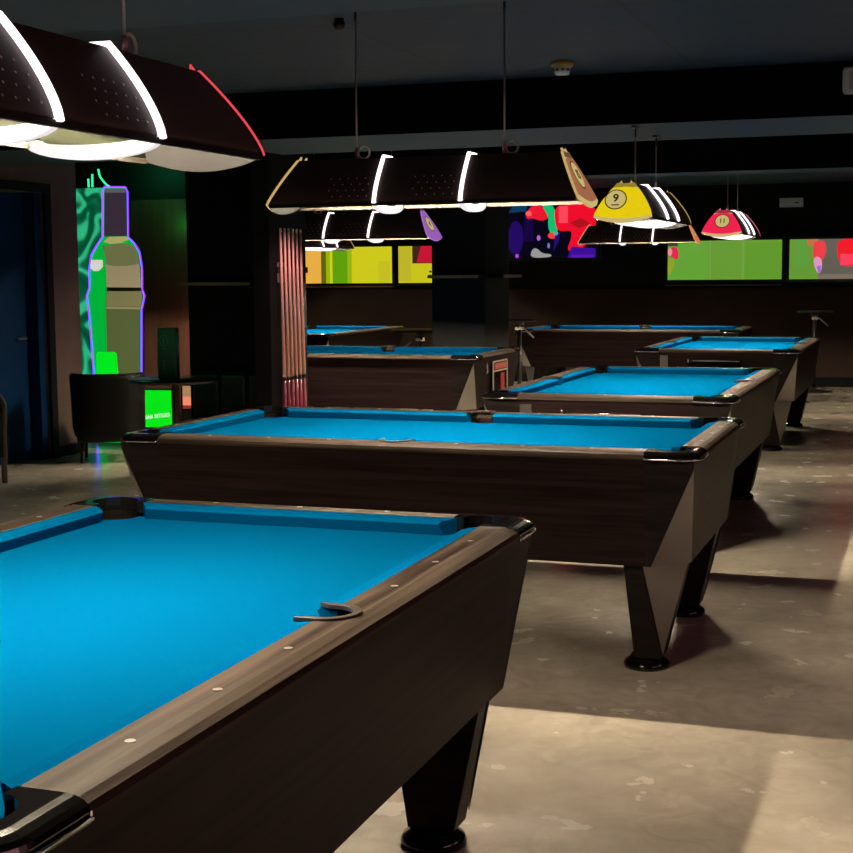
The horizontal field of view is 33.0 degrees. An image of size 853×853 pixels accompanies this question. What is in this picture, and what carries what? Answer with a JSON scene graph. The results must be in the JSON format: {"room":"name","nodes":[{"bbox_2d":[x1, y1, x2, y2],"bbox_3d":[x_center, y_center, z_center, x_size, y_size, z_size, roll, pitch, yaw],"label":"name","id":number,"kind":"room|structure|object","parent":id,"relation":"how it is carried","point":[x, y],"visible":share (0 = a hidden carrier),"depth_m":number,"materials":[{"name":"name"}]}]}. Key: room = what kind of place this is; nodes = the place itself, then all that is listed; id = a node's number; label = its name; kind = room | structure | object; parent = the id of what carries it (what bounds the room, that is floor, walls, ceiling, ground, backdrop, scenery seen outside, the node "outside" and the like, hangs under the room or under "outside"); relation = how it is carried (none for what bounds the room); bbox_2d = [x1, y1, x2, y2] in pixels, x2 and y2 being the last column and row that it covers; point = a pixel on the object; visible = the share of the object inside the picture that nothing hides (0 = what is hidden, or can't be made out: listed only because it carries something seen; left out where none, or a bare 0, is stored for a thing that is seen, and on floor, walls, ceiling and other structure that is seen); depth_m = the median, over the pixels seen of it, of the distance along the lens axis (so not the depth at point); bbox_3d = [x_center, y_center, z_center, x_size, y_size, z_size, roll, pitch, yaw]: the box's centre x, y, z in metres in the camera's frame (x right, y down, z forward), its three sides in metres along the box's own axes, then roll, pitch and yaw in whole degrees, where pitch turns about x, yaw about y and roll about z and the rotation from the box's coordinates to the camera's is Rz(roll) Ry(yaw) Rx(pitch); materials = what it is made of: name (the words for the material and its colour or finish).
{"room":"games hall","nodes":[
{"label":"games hall","id":0,"kind":"room"},
{"bbox_2d":[0,163,81,458],"bbox_3d":[-4.997,-0.377,5.700,0.220,2.470,12.650,2,6,19],"label":"wall","id":1,"kind":"structure","parent":0,"point":[61,179],"depth_m":11.38,"materials":[{"name":"brown paint"}]},
{"bbox_2d":[0,192,31,464],"bbox_3d":[-3.270,-0.707,10.582,0.109,2.040,1.180,2,6,19],"label":"door","id":2,"kind":"structure","parent":1,"relation":"in","point":[14,360],"depth_m":10.96,"materials":[{"name":"blue"}]},
{"bbox_2d":[0,179,59,458],"bbox_3d":[-3.149,-0.741,10.568,0.025,2.130,1.440,2,6,19],"label":"trim","id":3,"kind":"structure","parent":1,"relation":"attached to","point":[43,188],"depth_m":11.17,"materials":[{"name":"black paint"}]},
{"bbox_2d":[18,192,48,459],"bbox_3d":[-3.065,-0.772,11.175,0.180,2.060,0.080,2,6,19],"label":"trim","id":4,"kind":"structure","parent":1,"relation":"attached to","point":[34,301],"depth_m":11.13,"materials":[{"name":"blue"}]},
{"bbox_2d":[60,442,84,456],"bbox_3d":[-4.877,0.812,5.788,0.015,0.085,12.650,2,6,19],"label":"baseboard","id":5,"kind":"structure","parent":1,"relation":"attached to","point":[74,448],"depth_m":11.51,"materials":[{"name":"black"}]},
{"bbox_2d":[0,0,515,33],"bbox_3d":[-1.371,-1.345,4.139,13.800,0.270,1.030,2,6,19],"label":"trim","id":6,"kind":"structure","parent":1,"relation":"attached to","point":[55,16],"depth_m":4.23,"materials":[{"name":"black paint"}]},
{"bbox_2d":[0,60,852,164],"bbox_3d":[0.166,-1.822,8.481,13.800,0.270,1.010,2,6,19],"label":"ceiling beam","id":7,"kind":"structure","parent":1,"relation":"attached to","point":[798,98],"depth_m":7.88,"materials":[{"name":"black paint"}]},
{"bbox_2d":[842,67,852,94],"bbox_3d":[2.281,-1.732,7.175,0.400,0.135,0.060,2,6,19],"label":"emergency light","id":8,"kind":"object","parent":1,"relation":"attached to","point":[847,87],"visible":1,"depth_m":7.21,"materials":[{"name":"white plastic"}]},
{"bbox_2d":[5,161,185,199],"bbox_3d":[-3.346,-1.194,13.211,4.080,2.470,0.200,2,6,19],"label":"wall","id":9,"kind":"structure","parent":0,"point":[148,181],"depth_m":12.72,"materials":[{"name":"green paint"}]},
{"bbox_2d":[131,199,189,420],"bbox_3d":[-2.403,-0.959,12.776,0.680,2.080,0.038,2,6,19],"label":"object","id":10,"kind":"structure","parent":9,"relation":"in","point":[159,228],"depth_m":12.68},
{"bbox_2d":[185,162,254,418],"bbox_3d":[-1.272,-0.879,10.112,0.790,2.470,0.200,2,6,19],"label":"wall partition","id":11,"kind":"structure","parent":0,"point":[218,203],"depth_m":10.04,"materials":[{"name":"black paint"}]},
{"bbox_2d":[180,282,253,285],"bbox_3d":[-1.439,-0.989,9.982,0.535,0.020,0.132,2,6,19],"label":"shelf","id":12,"kind":"object","parent":11,"relation":"attached to","point":[206,283],"visible":0.89,"depth_m":9.91,"materials":[{"name":"black paint"}]},
{"bbox_2d":[251,152,307,406],"bbox_3d":[-0.971,-0.826,9.601,0.119,2.470,0.570,2,6,19],"label":"column","id":13,"kind":"structure","parent":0,"point":[266,173],"depth_m":9.36,"materials":[{"name":"grey paint"}]},
{"bbox_2d":[275,262,307,281],"bbox_3d":[-0.865,-0.434,9.643,0.075,1.320,0.500,2,6,19],"label":"cue rack","id":14,"kind":"object","parent":13,"relation":"attached to","point":[277,269],"visible":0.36,"depth_m":9.44,"materials":[{"name":"brown wood"}]},
{"bbox_2d":[279,228,286,405],"bbox_3d":[-0.935,-0.564,9.414,0.030,1.456,0.030,1,7,19],"label":"billiard cue","id":15,"kind":"object","parent":14,"relation":"on","point":[280,230],"visible":0.79,"depth_m":9.40,"materials":[{"name":"red wood"}]},
{"bbox_2d":[283,228,290,405],"bbox_3d":[-0.915,-0.571,9.473,0.030,1.456,0.030,1,7,19],"label":"billiard cue","id":16,"kind":"object","parent":14,"relation":"on","point":[284,229],"visible":0.76,"depth_m":9.46,"materials":[{"name":"red wood"}]},
{"bbox_2d":[287,228,294,405],"bbox_3d":[-0.894,-0.577,9.531,0.030,1.456,0.030,1,7,19],"label":"billiard cue","id":17,"kind":"object","parent":14,"relation":"on","point":[288,229],"visible":0.78,"depth_m":9.52,"materials":[{"name":"red wood"}]},
{"bbox_2d":[291,229,298,406],"bbox_3d":[-0.873,-0.584,9.590,0.030,1.456,0.030,1,7,19],"label":"billiard cue","id":18,"kind":"object","parent":14,"relation":"on","point":[292,230],"visible":0.73,"depth_m":9.58,"materials":[{"name":"red wood"}]},
{"bbox_2d":[295,229,302,406],"bbox_3d":[-0.853,-0.590,9.648,0.030,1.456,0.030,1,7,19],"label":"billiard cue","id":19,"kind":"object","parent":14,"relation":"on","point":[296,230],"visible":0.74,"depth_m":9.63,"materials":[{"name":"red wood"}]},
{"bbox_2d":[299,229,306,406],"bbox_3d":[-0.832,-0.596,9.707,0.030,1.456,0.030,1,7,19],"label":"billiard cue","id":20,"kind":"object","parent":14,"relation":"on","point":[300,234],"visible":0.75,"depth_m":9.69,"materials":[{"name":"red wood"}]},
{"bbox_2d":[0,381,852,852],"bbox_3d":[0.046,0.603,8.342,14.200,0.120,21.150,2,6,19],"label":"floor","id":21,"kind":"structure","parent":0,"point":[744,743],"depth_m":4.88,"materials":[{"name":"concrete"}]},
{"bbox_2d":[0,393,7,482],"bbox_3d":[-3.125,0.083,9.751,0.440,0.666,0.400,3,7,31],"label":"bentwood chair","id":22,"kind":"object","parent":21,"relation":"on","point":[3,413],"visible":1,"depth_m":9.79,"materials":[{"name":"black wood"}]},
{"bbox_2d":[76,187,102,373],"bbox_3d":[-2.877,-0.953,12.362,0.540,2.165,0.170,2,6,19],"label":"panel","id":23,"kind":"object","parent":21,"relation":"on","point":[88,200],"visible":0.23,"depth_m":12.26,"materials":[{"name":"green plastic"}]},
{"bbox_2d":[69,372,145,463],"bbox_3d":[-2.446,-0.080,11.117,0.566,0.688,0.550,-1,6,-8],"label":"lounge chair","id":24,"kind":"object","parent":21,"relation":"on","point":[104,407],"visible":0.87,"depth_m":10.88,"materials":[{"name":"black leather"}]},
{"bbox_2d":[86,169,147,442],"bbox_3d":[-2.581,-0.997,12.011,0.566,2.283,0.053,2,6,19],"label":"sign","id":25,"kind":"object","parent":21,"relation":"on","point":[116,296],"visible":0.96,"depth_m":11.98,"materials":[{"name":"green plastic"}]},
{"bbox_2d":[103,187,147,373],"bbox_3d":[-2.579,-0.923,12.022,0.554,2.132,0.047,2,6,19],"label":"bottle","id":26,"kind":"object","parent":25,"relation":"on","point":[125,296],"depth_m":11.96,"materials":[{"name":"yellow"}]},
{"bbox_2d":[145,388,179,428],"bbox_3d":[-2.166,-0.054,11.686,0.310,0.510,0.129,1,6,13],"label":"box sign","id":27,"kind":"object","parent":21,"relation":"on","point":[158,401],"visible":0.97,"depth_m":11.61,"materials":[{"name":"green plastic"}]},
{"bbox_2d":[129,376,220,423],"bbox_3d":[-1.616,0.070,9.303,0.586,0.762,0.586,2,6,19],"label":"cafe table","id":28,"kind":"object","parent":21,"relation":"on","point":[154,380],"visible":0.54,"depth_m":9.21,"materials":[{"name":"black metal"}]},
{"bbox_2d":[157,327,179,378],"bbox_3d":[-1.661,-0.473,9.270,0.126,0.325,0.126,-1,6,-1],"label":"case","id":29,"kind":"object","parent":28,"relation":"on","point":[168,359],"visible":1,"depth_m":9.21,"materials":[{"name":"green"}]},
{"bbox_2d":[180,385,190,420],"bbox_3d":[-1.875,-0.070,11.574,0.170,0.560,0.105,2,6,19],"label":"box","id":30,"kind":"object","parent":21,"relation":"on","point":[185,390],"visible":0.2,"depth_m":11.53,"materials":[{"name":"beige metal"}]},
{"bbox_2d":[180,372,255,422],"bbox_3d":[-1.348,0.004,9.903,0.665,0.760,0.415,2,6,19],"label":"sofa","id":31,"kind":"object","parent":21,"relation":"on","point":[234,392],"visible":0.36,"depth_m":9.99,"materials":[{"name":"black leather"}]},
{"bbox_2d":[0,496,535,852],"bbox_3d":[-0.694,0.726,2.859,1.306,0.814,2.280,2,6,19],"label":"pool table","id":32,"kind":"object","parent":21,"relation":"on","point":[177,676],"visible":1,"depth_m":2.69,"materials":[{"name":"blue fabric"}]},
{"bbox_2d":[0,506,102,552],"bbox_3d":[-1.022,0.282,3.462,0.044,0.042,0.900,2,6,19],"label":"cushion","id":33,"kind":"object","parent":32,"relation":"on","point":[17,538],"depth_m":3.64,"materials":[{"name":"blue fabric"}]},
{"bbox_2d":[1,621,310,800],"bbox_3d":[-0.371,0.414,2.175,0.044,0.042,0.900,2,6,19],"label":"cushion","id":34,"kind":"object","parent":32,"relation":"on","point":[63,758],"depth_m":2.05,"materials":[{"name":"blue fabric"}]},
{"bbox_2d":[143,502,456,534],"bbox_3d":[-0.357,0.243,3.777,0.904,0.042,0.044,2,6,19],"label":"cushion","id":35,"kind":"object","parent":32,"relation":"on","point":[173,512],"depth_m":3.76,"materials":[{"name":"blue fabric"}]},
{"bbox_2d":[318,527,477,616],"bbox_3d":[-0.038,0.311,3.117,0.044,0.042,0.900,2,6,19],"label":"cushion","id":36,"kind":"object","parent":32,"relation":"on","point":[335,607],"depth_m":2.97,"materials":[{"name":"blue fabric"}]},
{"bbox_2d":[307,325,403,406],"bbox_3d":[-1.225,-0.680,16.036,1.306,0.814,2.280,2,6,19],"label":"pool table","id":37,"kind":"object","parent":21,"relation":"on","point":[325,335],"visible":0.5,"depth_m":15.90,"materials":[{"name":"brown wood"}]},
{"bbox_2d":[317,326,387,328],"bbox_3d":[-0.889,-1.163,16.954,0.904,0.042,0.044,2,6,19],"label":"cushion","id":38,"kind":"object","parent":37,"relation":"on","point":[318,327],"depth_m":16.95,"materials":[{"name":"blue fabric"}]},
{"bbox_2d":[390,329,431,409],"bbox_3d":[-0.056,-0.414,12.985,0.548,0.915,0.548,2,6,19],"label":"bar table","id":39,"kind":"object","parent":21,"relation":"on","point":[419,333],"visible":0.38,"depth_m":12.90,"materials":[{"name":"grey plastic"}]},
{"bbox_2d":[307,345,520,410],"bbox_3d":[-0.488,-0.218,11.667,2.287,0.814,1.306,2,6,19],"label":"pool table","id":40,"kind":"object","parent":21,"relation":"on","point":[398,377],"visible":0.64,"depth_m":10.97,"materials":[{"name":"brown wood"}]},
{"bbox_2d":[307,346,383,351],"bbox_3d":[-0.795,-0.664,12.283,0.900,0.042,0.044,2,6,19],"label":"cushion","id":41,"kind":"object","parent":40,"relation":"on","point":[309,348],"depth_m":12.22,"materials":[{"name":"blue fabric"}]},
{"bbox_2d":[394,347,497,352],"bbox_3d":[0.152,-0.636,11.951,0.900,0.042,0.044,2,6,19],"label":"cushion","id":42,"kind":"object","parent":40,"relation":"on","point":[396,349],"depth_m":11.93,"materials":[{"name":"blue fabric"}]},
{"bbox_2d":[120,405,744,671],"bbox_3d":[0.069,0.395,5.893,2.280,0.814,1.306,2,6,19],"label":"pool table","id":43,"kind":"object","parent":21,"relation":"on","point":[650,496],"visible":0.89,"depth_m":5.30,"materials":[{"name":"blue fabric"}]},
{"bbox_2d":[160,409,264,433],"bbox_3d":[-0.898,-0.011,6.191,0.044,0.042,0.904,2,6,19],"label":"cushion","id":44,"kind":"object","parent":43,"relation":"on","point":[213,424],"depth_m":6.18,"materials":[{"name":"blue fabric"}]},
{"bbox_2d":[286,408,470,421],"bbox_3d":[-0.235,-0.051,6.508,0.900,0.042,0.044,2,6,19],"label":"cushion","id":45,"kind":"object","parent":43,"relation":"on","point":[301,413],"depth_m":6.49,"materials":[{"name":"blue fabric"}]},
{"bbox_2d":[492,413,698,428],"bbox_3d":[0.712,-0.022,6.176,0.900,0.042,0.044,2,6,19],"label":"cushion","id":46,"kind":"object","parent":43,"relation":"on","point":[498,418],"depth_m":6.16,"materials":[{"name":"blue fabric"}]},
{"bbox_2d":[561,409,643,415],"bbox_3d":[0.884,-0.035,7.212,0.426,0.095,0.044,2,6,19],"label":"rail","id":47,"kind":"object","parent":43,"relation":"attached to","point":[566,411],"depth_m":7.20,"materials":[{"name":"brown wood"}]},
{"bbox_2d":[671,422,715,450],"bbox_3d":[1.030,0.046,5.515,0.044,0.042,0.904,2,6,19],"label":"cushion","id":48,"kind":"object","parent":43,"relation":"on","point":[705,429],"depth_m":5.38,"materials":[{"name":"blue fabric"}]},
{"bbox_2d":[509,319,536,383],"bbox_3d":[0.882,-0.526,13.654,0.420,0.980,0.420,2,6,19],"label":"bar table","id":49,"kind":"object","parent":21,"relation":"on","point":[519,323],"visible":0.53,"depth_m":13.60,"materials":[{"name":"black metal"}]},
{"bbox_2d":[482,365,781,499],"bbox_3d":[1.261,0.129,8.291,1.306,0.814,2.284,2,6,19],"label":"pool table","id":50,"kind":"object","parent":21,"relation":"on","point":[748,395],"visible":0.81,"depth_m":7.95,"materials":[{"name":"blue fabric"}]},
{"bbox_2d":[508,379,558,392],"bbox_3d":[0.599,-0.212,7.954,0.044,0.042,0.900,2,6,19],"label":"cushion","id":51,"kind":"object","parent":50,"relation":"on","point":[543,385],"depth_m":7.99,"materials":[{"name":"blue fabric"}]},
{"bbox_2d":[557,367,595,383],"bbox_3d":[0.933,-0.315,8.895,0.044,0.042,0.900,2,6,19],"label":"cushion","id":52,"kind":"object","parent":50,"relation":"on","point":[573,376],"depth_m":8.83,"materials":[{"name":"blue fabric"}]},
{"bbox_2d":[607,367,748,374],"bbox_3d":[1.598,-0.354,9.210,0.904,0.042,0.044,2,6,19],"label":"cushion","id":53,"kind":"object","parent":50,"relation":"on","point":[610,370],"depth_m":9.19,"materials":[{"name":"blue fabric"}]},
{"bbox_2d":[711,382,739,396],"bbox_3d":[1.584,-0.183,7.609,0.044,0.042,0.900,2,6,19],"label":"cushion","id":54,"kind":"object","parent":50,"relation":"on","point":[733,386],"depth_m":7.50,"materials":[{"name":"blue fabric"}]},
{"bbox_2d":[741,370,759,378],"bbox_3d":[1.917,-0.286,8.550,0.044,0.042,0.900,2,6,19],"label":"cushion","id":55,"kind":"object","parent":50,"relation":"on","point":[755,373],"depth_m":8.50,"materials":[{"name":"blue fabric"}]},
{"bbox_2d":[515,325,753,380],"bbox_3d":[2.298,-0.686,15.834,2.417,0.814,1.306,2,6,19],"label":"pool table","id":56,"kind":"object","parent":21,"relation":"on","point":[552,349],"visible":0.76,"depth_m":15.41,"materials":[{"name":"brown wood"}]},
{"bbox_2d":[528,326,550,328],"bbox_3d":[1.273,-1.095,16.151,0.047,0.042,0.904,2,6,19],"label":"cushion","id":57,"kind":"object","parent":56,"relation":"on","point":[537,327],"depth_m":16.22,"materials":[{"name":"blue fabric"}]},
{"bbox_2d":[558,325,639,328],"bbox_3d":[1.966,-1.133,16.459,0.954,0.042,0.044,2,6,19],"label":"cushion","id":58,"kind":"object","parent":56,"relation":"on","point":[559,326],"depth_m":16.45,"materials":[{"name":"blue fabric"}]},
{"bbox_2d":[650,326,735,329],"bbox_3d":[2.970,-1.103,16.107,0.954,0.042,0.044,2,6,19],"label":"cushion","id":59,"kind":"object","parent":56,"relation":"on","point":[651,327],"depth_m":16.09,"materials":[{"name":"blue fabric"}]},
{"bbox_2d":[634,336,820,450],"bbox_3d":[2.645,-0.323,12.410,1.306,0.814,2.284,2,6,19],"label":"pool table","id":60,"kind":"object","parent":21,"relation":"on","point":[795,357],"visible":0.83,"depth_m":11.44,"materials":[{"name":"brown wood"}]},
{"bbox_2d":[651,342,674,347],"bbox_3d":[1.984,-0.664,12.074,0.044,0.042,0.900,2,6,19],"label":"cushion","id":61,"kind":"object","parent":60,"relation":"on","point":[665,344],"depth_m":12.15,"materials":[{"name":"blue fabric"}]},
{"bbox_2d":[674,337,692,345],"bbox_3d":[2.317,-0.767,13.015,0.044,0.042,0.900,2,6,19],"label":"cushion","id":62,"kind":"object","parent":60,"relation":"on","point":[682,341],"depth_m":12.99,"materials":[{"name":"blue fabric"}]},
{"bbox_2d":[687,358,741,367],"bbox_3d":[2.268,-0.487,11.331,0.426,0.095,0.044,2,6,19],"label":"tray","id":63,"kind":"object","parent":60,"relation":"on","point":[691,362],"depth_m":11.33,"materials":[{"name":"black metal"}]},
{"bbox_2d":[700,337,798,341],"bbox_3d":[2.982,-0.806,13.330,0.904,0.042,0.044,2,6,19],"label":"cushion","id":64,"kind":"object","parent":60,"relation":"on","point":[714,339],"depth_m":13.31,"materials":[{"name":"blue fabric"}]},
{"bbox_2d":[797,311,832,392],"bbox_3d":[4.526,-0.874,16.805,0.420,0.945,0.420,2,6,19],"label":"bar table","id":65,"kind":"object","parent":21,"relation":"on","point":[814,314],"visible":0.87,"depth_m":16.73,"materials":[{"name":"black metal"}]},
{"bbox_2d":[60,0,852,187],"bbox_3d":[0.025,-1.973,8.066,14.200,0.120,21.150,2,6,19],"label":"ceiling","id":66,"kind":"structure","parent":0,"point":[462,42],"depth_m":6.59,"materials":[{"name":"dark gray paint"}]},
{"bbox_2d":[0,0,264,171],"bbox_3d":[-0.720,-0.916,2.645,0.329,0.816,1.299,2,6,19],"label":"lamp","id":67,"kind":"object","parent":66,"relation":"hanging from","point":[62,97],"visible":1,"depth_m":2.79,"materials":[{"name":"brown metal"}]},
{"bbox_2d":[305,240,353,250],"bbox_3d":[-1.226,-2.353,16.013,0.362,0.795,1.429,2,6,19],"label":"lamp","id":68,"kind":"object","parent":66,"relation":"hanging from","point":[343,245],"visible":0.21,"depth_m":16.13,"materials":[{"name":"brown"}]},
{"bbox_2d":[333,18,345,30],"bbox_3d":[-0.359,-1.656,5.939,0.052,0.050,0.052,2,6,19],"label":"ceiling sensor","id":69,"kind":"object","parent":66,"relation":"attached to","point":[339,24],"visible":1,"depth_m":5.92,"materials":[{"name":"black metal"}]},
{"bbox_2d":[305,151,441,243],"bbox_3d":[-0.538,-1.754,10.513,1.299,0.826,0.329,2,6,19],"label":"lamp","id":70,"kind":"object","parent":66,"relation":"hanging from","point":[374,227],"visible":0.68,"depth_m":10.40,"materials":[{"name":"brown metal"}]},
{"bbox_2d":[266,1,597,214],"bbox_3d":[0.010,-1.240,5.598,1.299,0.811,0.329,2,6,19],"label":"lamp","id":71,"kind":"object","parent":66,"relation":"hanging from","point":[472,182],"visible":0.99,"depth_m":5.53,"materials":[{"name":"brown metal"}]},
{"bbox_2d":[551,61,572,75],"bbox_3d":[0.681,-1.797,7.230,0.112,0.062,0.112,2,6,19],"label":"smoke detector","id":72,"kind":"object","parent":66,"relation":"attached to","point":[560,68],"visible":1,"depth_m":7.19,"materials":[{"name":"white plastic"}]},
{"bbox_2d":[578,176,699,245],"bbox_3d":[2.281,-2.334,15.466,1.299,0.771,0.329,2,6,19],"label":"lamp","id":73,"kind":"object","parent":66,"relation":"hanging from","point":[612,234],"visible":0.86,"depth_m":15.40,"materials":[{"name":"brown metal"}]},
{"bbox_2d":[594,125,690,228],"bbox_3d":[1.227,-1.382,8.052,0.329,0.531,1.299,2,6,19],"label":"lamp","id":74,"kind":"object","parent":66,"relation":"hanging from","point":[633,204],"visible":1,"depth_m":7.56,"materials":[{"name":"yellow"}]},
{"bbox_2d":[702,182,759,239],"bbox_3d":[2.616,-1.992,12.293,0.345,0.782,1.364,2,6,19],"label":"lamp","id":75,"kind":"object","parent":66,"relation":"hanging from","point":[728,224],"visible":0.99,"depth_m":11.76,"materials":[{"name":"brown"}]},
{"bbox_2d":[431,147,508,409],"bbox_3d":[0.385,-1.135,12.387,0.467,2.470,0.720,2,6,19],"label":"column","id":76,"kind":"structure","parent":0,"point":[466,312],"depth_m":12.05,"materials":[{"name":"grey paint"}]},
{"bbox_2d":[427,275,482,277],"bbox_3d":[0.238,-1.244,11.961,0.435,0.024,0.155,2,6,19],"label":"shelf","id":77,"kind":"object","parent":76,"relation":"attached to","point":[428,276],"visible":1,"depth_m":11.89,"materials":[{"name":"black paint"}]},
{"bbox_2d":[488,275,521,277],"bbox_3d":[0.667,-1.279,12.250,0.148,0.024,0.520,2,6,19],"label":"shelf","id":78,"kind":"object","parent":76,"relation":"attached to","point":[489,276],"visible":1,"depth_m":12.03,"materials":[{"name":"black paint"}]},
{"bbox_2d":[304,133,852,178],"bbox_3d":[1.363,-2.193,11.861,13.800,0.270,0.400,2,6,19],"label":"ceiling beam","id":79,"kind":"structure","parent":76,"relation":"attached to","point":[816,152],"depth_m":11.39,"materials":[{"name":"black paint"}]},
{"bbox_2d":[305,181,852,289],"bbox_3d":[3.512,-1.764,18.026,14.200,2.470,0.200,2,6,19],"label":"wall","id":80,"kind":"structure","parent":0,"point":[827,209],"depth_m":17.88,"materials":[{"name":"black paint"}]},
{"bbox_2d":[306,286,393,287],"bbox_3d":[-1.056,-1.889,19.470,1.280,0.015,0.100,2,6,19],"label":"ledge","id":81,"kind":"object","parent":80,"relation":"attached to","point":[306,286],"visible":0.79,"depth_m":19.44,"materials":[{"name":"brown wood"}]},
{"bbox_2d":[305,244,395,285],"bbox_3d":[-1.058,-2.178,19.440,1.350,0.555,0.058,2,6,19],"label":"wall screen","id":82,"kind":"object","parent":80,"relation":"attached to","point":[365,264],"visible":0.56,"depth_m":19.38,"materials":[{"name":"yellow"}]},
{"bbox_2d":[396,243,431,285],"bbox_3d":[0.275,-2.138,18.973,1.425,0.555,0.058,2,6,19],"label":"wall screen","id":83,"kind":"object","parent":80,"relation":"attached to","point":[413,260],"visible":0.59,"depth_m":19.10,"materials":[{"name":"yellow"}]},
{"bbox_2d":[509,198,600,260],"bbox_3d":[1.608,-2.519,18.457,1.270,0.780,0.060,2,6,19],"label":"wall screen","id":84,"kind":"object","parent":80,"relation":"attached to","point":[538,232],"visible":0.9,"depth_m":18.44,"materials":[{"name":"multicoloured"}]},
{"bbox_2d":[306,288,852,377],"bbox_3d":[3.481,-1.121,17.991,13.800,1.200,0.020,2,6,19],"label":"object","id":85,"kind":"structure","parent":80,"relation":"attached to","point":[772,312],"depth_m":18.17,"materials":[{"name":"paint"}]},
{"bbox_2d":[514,372,852,387],"bbox_3d":[3.479,-0.582,18.032,13.800,0.120,0.015,2,6,19],"label":"baseboard","id":86,"kind":"structure","parent":80,"relation":"attached to","point":[820,381],"depth_m":17.52,"materials":[{"name":"black wood"}]},
{"bbox_2d":[665,237,785,282],"bbox_3d":[3.677,-2.055,17.777,1.460,0.550,0.058,2,6,19],"label":"wall screen","id":87,"kind":"object","parent":80,"relation":"attached to","point":[759,259],"visible":0.94,"depth_m":17.74,"materials":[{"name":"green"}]},
{"bbox_2d":[779,198,802,206],"bbox_3d":[4.428,-2.718,17.473,0.280,0.110,0.034,2,6,19],"label":"wall sign","id":88,"kind":"object","parent":80,"relation":"attached to","point":[784,202],"visible":1,"depth_m":17.46,"materials":[{"name":"grey plastic"}]},
{"bbox_2d":[786,236,852,281],"bbox_3d":[5.071,-2.014,17.288,1.455,0.550,0.058,2,6,19],"label":"wall screen","id":89,"kind":"object","parent":80,"relation":"attached to","point":[809,258],"visible":1,"depth_m":17.37,"materials":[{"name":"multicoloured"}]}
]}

